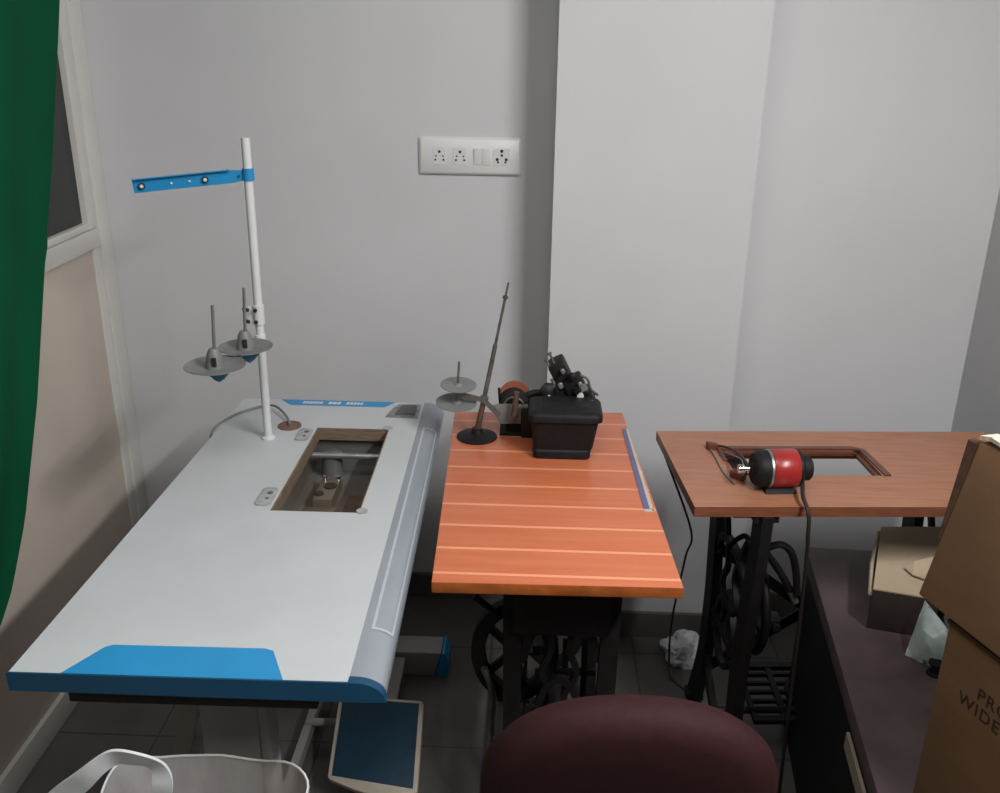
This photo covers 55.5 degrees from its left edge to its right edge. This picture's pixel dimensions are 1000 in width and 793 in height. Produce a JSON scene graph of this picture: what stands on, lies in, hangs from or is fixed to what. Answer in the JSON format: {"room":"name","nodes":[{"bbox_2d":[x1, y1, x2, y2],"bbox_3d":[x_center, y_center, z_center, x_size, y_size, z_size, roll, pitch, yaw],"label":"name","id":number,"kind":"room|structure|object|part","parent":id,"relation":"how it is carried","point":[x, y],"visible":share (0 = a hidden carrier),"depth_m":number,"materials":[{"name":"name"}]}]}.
{"room":"sewing workshop","nodes":[
{"label":"sewing workshop","id":0,"kind":"room"},
{"bbox_2d":[0,250,131,775],"bbox_3d":[-1.181,0.070,0.689,0.100,2.600,3.740,2,21,2],"label":"wall","id":1,"kind":"structure","parent":0,"point":[77,509],"depth_m":2.35,"materials":[{"name":"beige paint"}]},
{"bbox_2d":[0,0,59,625],"bbox_3d":[-1.003,-0.312,1.397,0.190,1.906,1.850,2,21,2],"label":"curtain","id":2,"kind":"object","parent":1,"relation":"hanging from","point":[29,29],"visible":1,"depth_m":1.83,"materials":[{"name":"green fabric"}]},
{"bbox_2d":[0,692,77,792],"bbox_3d":[-1.157,1.252,1.142,0.042,0.070,3.736,2,21,2],"label":"baseboard","id":3,"kind":"structure","parent":1,"relation":"attached to","point":[29,754],"depth_m":2.24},
{"bbox_2d":[47,0,96,247],"bbox_3d":[-1.115,-0.656,1.556,0.078,1.070,1.586,2,21,2],"label":"window","id":4,"kind":"structure","parent":1,"relation":"in","point":[71,204],"depth_m":2.33,"materials":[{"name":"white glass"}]},
{"bbox_3d":[-1.098,-0.656,1.555,0.012,1.070,1.586,2,21,2],"label":"pane","id":5,"kind":"part","parent":4,"relation":"part of","materials":[{"name":"clear glass"}]},
{"bbox_2d":[45,228,100,272],"bbox_3d":[-1.142,-0.072,1.595,0.112,0.048,1.936,2,21,2],"label":"trim","id":6,"kind":"structure","parent":1,"relation":"attached to","point":[67,250],"depth_m":2.34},
{"bbox_2d":[80,0,557,571],"bbox_3d":[-0.507,-0.628,2.515,1.293,2.600,0.100,2,21,2],"label":"wall","id":7,"kind":"structure","parent":0,"point":[379,275],"depth_m":2.50,"materials":[{"name":"paint"}]},
{"bbox_2d":[65,0,147,527],"bbox_3d":[-1.100,-0.614,2.457,0.114,2.600,0.064,2,21,2],"label":"trim","id":8,"kind":"structure","parent":7,"relation":"attached to","point":[73,7],"depth_m":2.53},
{"bbox_2d":[407,572,502,598],"bbox_3d":[-0.472,0.569,2.916,1.161,0.080,0.012,2,21,2],"label":"baseboard","id":9,"kind":"structure","parent":7,"relation":"attached to","point":[420,582],"depth_m":2.91,"materials":[{"name":"tile"}]},
{"bbox_2d":[419,136,520,175],"bbox_3d":[-0.076,-0.617,2.438,0.260,0.094,0.017,2,21,2],"label":"socket plate","id":10,"kind":"object","parent":7,"relation":"attached to","point":[437,155],"visible":1,"depth_m":2.43,"materials":[{"name":"white plastic"}]},
{"bbox_2d":[433,147,445,164],"bbox_3d":[-0.155,-0.617,2.438,0.034,0.044,0.003,2,21,2],"label":"power outlet","id":11,"kind":"object","parent":10,"relation":"attached to","point":[439,153],"depth_m":2.44,"materials":[{"name":"white plastic"}]},
{"bbox_2d":[454,148,466,164],"bbox_3d":[-0.102,-0.616,2.437,0.034,0.044,0.003,2,21,2],"label":"power outlet","id":12,"kind":"object","parent":10,"relation":"attached to","point":[460,154],"depth_m":2.44,"materials":[{"name":"white plastic"}]},
{"bbox_2d":[474,148,480,164],"bbox_3d":[-0.058,-0.614,2.433,0.020,0.042,0.007,2,21,2],"label":"rocker switch","id":13,"kind":"object","parent":10,"relation":"attached to","point":[477,151],"depth_m":2.43,"materials":[{"name":"white plastic"}]},
{"bbox_2d":[494,148,509,165],"bbox_3d":[0.004,-0.613,2.433,0.042,0.044,0.003,2,21,2],"label":"power outlet","id":14,"kind":"object","parent":10,"relation":"attached to","point":[501,155],"depth_m":2.43,"materials":[{"name":"white plastic"}]},
{"bbox_2d":[17,596,797,792],"bbox_3d":[0.008,1.332,1.213,2.510,0.100,3.900,2,21,2],"label":"floor","id":15,"kind":"structure","parent":0,"point":[454,730],"depth_m":2.40,"materials":[{"name":"tile"}]},
{"bbox_2d":[49,749,308,792],"bbox_3d":[-0.465,0.799,1.482,0.382,0.684,0.203,2,21,2],"label":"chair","id":16,"kind":"object","parent":15,"relation":"on","point":[132,771],"visible":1,"depth_m":1.46,"materials":[{"name":"white plastic"}]},
{"bbox_3d":[-0.561,0.610,1.371,0.186,0.255,0.022,-1,21,-5],"label":"handle","id":17,"kind":"part","parent":16,"relation":"part of","materials":[{"name":"white plastic"}]},
{"bbox_2d":[6,398,450,792],"bbox_3d":[-0.413,0.558,1.997,0.555,0.766,1.094,2,21,2],"label":"table","id":18,"kind":"object","parent":15,"relation":"on","point":[267,576],"visible":1,"depth_m":1.65,"materials":[{"name":"white laminate"}]},
{"bbox_3d":[-0.468,0.387,1.391,0.320,0.001,0.074,2,21,2],"label":"corner panel","id":19,"kind":"part","parent":18,"relation":"part of","materials":[{"name":"blue plastic"}]},
{"bbox_3d":[-0.424,0.258,1.850,0.420,0.031,1.003,2,21,2],"label":"apron frame","id":20,"kind":"part","parent":18,"relation":"part of","materials":[{"name":"black metal"}]},
{"bbox_2d":[131,137,274,440],"bbox_3d":[-0.590,-0.169,1.911,0.250,0.658,0.238,-5,22,-13],"label":"stand","id":21,"kind":"object","parent":18,"relation":"on","point":[245,348],"visible":1,"depth_m":1.94,"materials":[{"name":"white metal"}]},
{"bbox_3d":[-0.618,-0.436,1.921,0.239,0.047,0.024,-3,21,-9],"label":"guide arm","id":22,"kind":"part","parent":21,"relation":"part of","materials":[{"name":"blue plastic"}]},
{"bbox_3d":[-0.568,-0.060,1.895,0.121,0.008,0.121,2,21,2],"label":"spool plate","id":23,"kind":"part","parent":21,"relation":"part of","materials":[{"name":"grey metal"}]},
{"bbox_2d":[205,347,224,369],"bbox_3d":[-0.568,-0.077,1.888,0.038,0.040,0.038,2,21,2],"label":"holder","id":24,"kind":"object","parent":21,"relation":"on","point":[214,359],"depth_m":1.88,"materials":[{"name":"grey plastic"}]},
{"bbox_3d":[-0.532,-0.102,1.988,0.112,0.008,0.112,2,21,2],"label":"spool plate","id":25,"kind":"part","parent":21,"relation":"part of","materials":[{"name":"white plastic"}]},
{"bbox_2d":[236,330,254,350],"bbox_3d":[-0.531,-0.119,1.981,0.038,0.040,0.038,2,21,2],"label":"holder","id":26,"kind":"object","parent":21,"relation":"on","point":[244,342],"depth_m":1.97,"materials":[{"name":"grey plastic"}]},
{"bbox_3d":[-0.539,-0.095,1.982,0.024,0.022,0.198,6,22,12],"label":"spool arm","id":27,"kind":"part","parent":21,"relation":"part of","materials":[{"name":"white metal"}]},
{"bbox_3d":[-0.448,0.671,1.676,0.115,0.675,0.059,2,21,2],"label":"leg","id":28,"kind":"part","parent":18,"relation":"part of","materials":[{"name":"grey metal"}]},
{"bbox_2d":[209,404,290,438],"bbox_3d":[-0.655,0.413,2.340,0.304,0.776,0.133,-9,23,-24],"label":"cable","id":29,"kind":"object","parent":18,"relation":"hanging from","point":[272,405],"visible":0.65,"depth_m":2.25,"materials":[{"name":"grey plastic"}]},
{"bbox_3d":[-0.372,0.854,2.182,0.226,0.042,0.839,2,21,2],"label":"pedal rail","id":30,"kind":"part","parent":18,"relation":"part of","materials":[{"name":"grey metal"}]},
{"bbox_3d":[-0.300,0.238,2.049,0.071,0.005,0.100,2,21,2],"label":"filter plate","id":31,"kind":"part","parent":18,"relation":"part of","materials":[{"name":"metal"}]},
{"bbox_2d":[356,508,367,513],"bbox_3d":[-0.265,0.220,1.827,0.022,0.002,0.022,2,21,2],"label":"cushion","id":32,"kind":"object","parent":18,"relation":"on","point":[361,510],"depth_m":1.82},
{"bbox_2d":[383,426,392,429],"bbox_3d":[-0.260,0.073,2.207,0.022,0.002,0.022,2,21,2],"label":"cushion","id":33,"kind":"object","parent":18,"relation":"on","point":[384,427],"depth_m":2.21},
{"bbox_3d":[-0.233,0.035,2.305,0.078,0.002,0.085,2,21,2],"label":"corner plate","id":34,"kind":"part","parent":18,"relation":"part of","materials":[{"name":"grey metal"}]},
{"bbox_3d":[-0.227,0.032,2.307,0.046,0.004,0.056,2,21,2],"label":"plate","id":35,"kind":"part","parent":18,"relation":"part of","materials":[{"name":"silver metal"}]},
{"bbox_2d":[431,412,683,752],"bbox_3d":[0.095,0.530,2.096,0.448,0.763,0.785,2,21,2],"label":"table","id":36,"kind":"object","parent":15,"relation":"on","point":[563,541],"visible":0.79,"depth_m":1.84,"materials":[{"name":"orange laminate"}]},
{"bbox_2d":[436,282,508,444],"bbox_3d":[-0.063,-0.077,2.103,0.161,0.362,0.092,2,21,2],"label":"stand","id":37,"kind":"object","parent":36,"relation":"on","point":[459,400],"visible":1,"depth_m":2.13,"materials":[{"name":"black metal"}]},
{"bbox_3d":[-0.099,0.014,2.139,0.092,0.013,0.092,2,21,2],"label":"spool plate","id":38,"kind":"part","parent":37,"relation":"part of","materials":[{"name":"silver metal"}]},
{"bbox_3d":[-0.093,-0.025,2.124,0.081,0.012,0.081,2,21,2],"label":"spool plate","id":39,"kind":"part","parent":37,"relation":"part of","materials":[{"name":"grey metal"}]},
{"bbox_3d":[-0.047,0.015,2.135,0.100,0.058,0.024,2,21,2],"label":"cross arm","id":40,"kind":"part","parent":37,"relation":"part of"},
{"bbox_3d":[-0.019,-0.080,2.100,0.074,0.354,0.012,2,21,2],"label":"rod","id":41,"kind":"part","parent":37,"relation":"part of","materials":[{"name":"grey metal"}]},
{"bbox_3d":[-0.025,0.416,1.879,0.062,0.059,0.014,2,21,2],"label":"belt lever","id":42,"kind":"part","parent":36,"relation":"part of","materials":[{"name":"black metal"}]},
{"bbox_3d":[-0.007,0.720,2.011,0.077,0.376,0.027,-14,26,-34],"label":"pitman rod","id":43,"kind":"part","parent":36,"relation":"part of","materials":[{"name":"metal"}]},
{"bbox_3d":[0.135,0.445,2.350,0.275,0.740,0.050,2,21,2],"label":"frame","id":44,"kind":"part","parent":36,"relation":"part of","materials":[{"name":"black metal"}]},
{"bbox_2d":[493,352,602,459],"bbox_3d":[0.102,0.002,2.120,0.243,0.207,0.231,2,21,2],"label":"machine","id":45,"kind":"object","parent":36,"relation":"on","point":[562,417],"visible":0.99,"depth_m":2.06,"materials":[{"name":"black metal"}]},
{"bbox_3d":[0.035,0.057,2.207,0.068,0.040,0.085,2,21,2],"label":"plate","id":46,"kind":"part","parent":45,"relation":"part of","materials":[{"name":"black plastic"}]},
{"bbox_3d":[0.024,0.038,2.161,0.088,0.049,0.012,2,21,2],"label":"guard plate","id":47,"kind":"part","parent":45,"relation":"part of","materials":[{"name":"silver metal"}]},
{"bbox_3d":[0.115,-0.081,2.098,0.024,0.037,0.010,2,21,2],"label":"needle post","id":48,"kind":"part","parent":45,"relation":"part of","materials":[{"name":"silver metal"}]},
{"bbox_3d":[0.121,-0.017,2.114,0.022,0.048,0.011,8,22,18],"label":"looper lever","id":49,"kind":"part","parent":45,"relation":"part of","materials":[{"name":"silver metal"}]},
{"bbox_3d":[0.142,0.013,2.066,0.110,0.004,0.072,2,21,2],"label":"lid plate","id":50,"kind":"part","parent":45,"relation":"part of","materials":[{"name":"black plastic"}]},
{"bbox_3d":[0.141,0.069,2.081,0.159,0.111,0.112,2,21,2],"label":"casing","id":51,"kind":"part","parent":45,"relation":"part of","materials":[{"name":"black plastic"}]},
{"bbox_3d":[0.181,-0.018,2.092,0.027,0.024,0.008,2,21,2],"label":"plate","id":52,"kind":"part","parent":45,"relation":"part of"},
{"bbox_3d":[0.198,-0.024,2.100,0.043,0.050,0.011,3,21,5],"label":"lever","id":53,"kind":"part","parent":45,"relation":"part of","materials":[{"name":"silver metal"}]},
{"bbox_3d":[0.117,0.614,1.912,0.275,0.740,0.050,2,21,2],"label":"frame","id":54,"kind":"part","parent":36,"relation":"part of","materials":[{"name":"black metal"}]},
{"bbox_2d":[480,694,777,792],"bbox_3d":[0.182,0.714,1.548,0.414,0.815,0.417,2,21,2],"label":"chair","id":55,"kind":"object","parent":15,"relation":"on","point":[617,743],"visible":1,"depth_m":1.24,"materials":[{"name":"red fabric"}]},
{"bbox_2d":[659,629,698,669],"bbox_3d":[0.513,0.692,2.633,0.124,0.080,0.105,-11,24,-29],"label":"plastic bag","id":56,"kind":"object","parent":15,"relation":"on","point":[684,643],"visible":0.74,"depth_m":2.60,"materials":[{"name":"white plastic"}]},
{"bbox_2d":[656,431,989,724],"bbox_3d":[0.753,0.508,2.188,0.778,0.774,0.452,0,21,-2],"label":"table","id":57,"kind":"object","parent":15,"relation":"on","point":[914,474],"visible":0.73,"depth_m":2.07,"materials":[{"name":"brown laminate"}]},
{"bbox_2d":[664,457,692,690],"bbox_3d":[0.457,0.447,2.356,0.100,0.741,0.222,11,23,24],"label":"cord","id":58,"kind":"object","parent":57,"relation":"hanging from","point":[673,478],"visible":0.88,"depth_m":2.39,"materials":[{"name":"black plastic"}]},
{"bbox_3d":[0.519,0.518,2.185,0.050,0.749,0.452,0,21,-2],"label":"frame","id":59,"kind":"part","parent":57,"relation":"part of","materials":[{"name":"black metal"}]},
{"bbox_2d":[706,441,813,792],"bbox_3d":[0.532,0.493,2.097,0.138,0.846,0.352,-16,27,-37],"label":"motor","id":60,"kind":"object","parent":57,"relation":"on","point":[776,471],"visible":0.98,"depth_m":1.91,"materials":[{"name":"metal"}]},
{"bbox_3d":[0.599,0.550,2.025,0.036,0.793,0.147,-3,21,-10],"label":"power cord","id":61,"kind":"part","parent":60,"relation":"part of","materials":[{"name":"black rubber"}]},
{"bbox_3d":[0.592,0.375,2.019,0.087,0.119,0.016,2,21,2],"label":"guard rod","id":62,"kind":"part","parent":57,"relation":"part of","materials":[{"name":"black metal"}]},
{"bbox_3d":[0.989,0.520,2.199,0.050,0.749,0.452,0,21,-2],"label":"frame","id":63,"kind":"part","parent":57,"relation":"part of","materials":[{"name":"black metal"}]},
{"bbox_2d":[784,547,937,792],"bbox_3d":[0.745,0.765,1.871,0.319,0.500,0.994,2,21,2],"label":"desk","id":64,"kind":"object","parent":15,"relation":"on","point":[863,706],"visible":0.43,"depth_m":1.87,"materials":[{"name":"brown wood"}]},
{"bbox_3d":[0.657,0.784,1.883,0.020,0.455,0.984,4,21,8],"label":"panel","id":65,"kind":"part","parent":64,"relation":"part of","materials":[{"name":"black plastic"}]},
{"bbox_2d":[866,527,940,635],"bbox_3d":[0.869,0.371,2.042,0.139,0.116,0.345,10,23,23],"label":"carton","id":66,"kind":"object","parent":64,"relation":"on","point":[904,556],"visible":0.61,"depth_m":1.95,"materials":[{"name":"cardboard"}]},
{"bbox_3d":[0.873,0.340,2.028,0.131,0.003,0.345,10,23,23],"label":"lid","id":67,"kind":"part","parent":66,"relation":"part of","materials":[{"name":"cardboard"}]},
{"bbox_2d":[905,601,947,666],"bbox_3d":[0.817,0.462,1.826,0.049,0.099,0.095,-4,22,-13],"label":"pouch","id":68,"kind":"object","parent":64,"relation":"on","point":[929,636],"visible":0.9,"depth_m":1.81,"materials":[{"name":"white plastic"}]},
{"bbox_2d":[926,658,941,678],"bbox_3d":[0.822,0.513,1.796,0.028,0.027,0.028,2,21,2],"label":"reel","id":69,"kind":"object","parent":64,"relation":"on","point":[935,664],"visible":0.82,"depth_m":1.79,"materials":[{"name":"black plastic"}]},
{"bbox_2d":[913,618,999,792],"bbox_3d":[0.848,0.525,1.326,0.303,0.345,0.360,-6,22,-16],"label":"carton","id":70,"kind":"object","parent":64,"relation":"on","point":[961,749],"visible":0.99,"depth_m":1.38,"materials":[{"name":"brown cardboard"}]},
{"bbox_2d":[919,434,999,656],"bbox_3d":[0.883,0.224,1.271,0.414,0.258,0.422,-6,22,-16],"label":"carton","id":71,"kind":"object","parent":70,"relation":"on","point":[962,580],"visible":1,"depth_m":1.35,"materials":[{"name":"brown cardboard"}]},
{"bbox_2d":[546,0,774,612],"bbox_3d":[0.376,-0.574,2.407,0.482,2.600,0.270,2,21,2],"label":"wall pillar","id":72,"kind":"structure","parent":0,"point":[659,104],"depth_m":2.31,"materials":[{"name":"paint"}]},
{"bbox_2d":[620,610,701,637],"bbox_3d":[0.354,0.652,2.731,0.506,0.080,0.012,2,21,2],"label":"baseboard","id":73,"kind":"structure","parent":72,"relation":"attached to","point":[653,624],"depth_m":2.72,"materials":[{"name":"tile"}]},
{"bbox_2d":[722,0,999,591],"bbox_3d":[0.936,-0.581,2.448,0.635,2.600,0.145,2,21,2],"label":"wall","id":74,"kind":"structure","parent":0,"point":[877,184],"depth_m":2.42,"materials":[{"name":"paint"}]},
{"bbox_2d":[759,591,800,616],"bbox_3d":[0.923,0.622,2.830,0.623,0.080,0.012,2,21,2],"label":"baseboard","id":75,"kind":"structure","parent":74,"relation":"attached to","point":[779,604],"depth_m":2.83,"materials":[{"name":"tile"}]},
{"bbox_2d":[935,189,999,628],"bbox_3d":[1.230,0.105,0.687,0.100,2.600,3.900,2,21,2],"label":"wall","id":76,"kind":"structure","parent":0,"point":[977,409],"depth_m":2.43,"materials":[{"name":"paint"}]}
]}

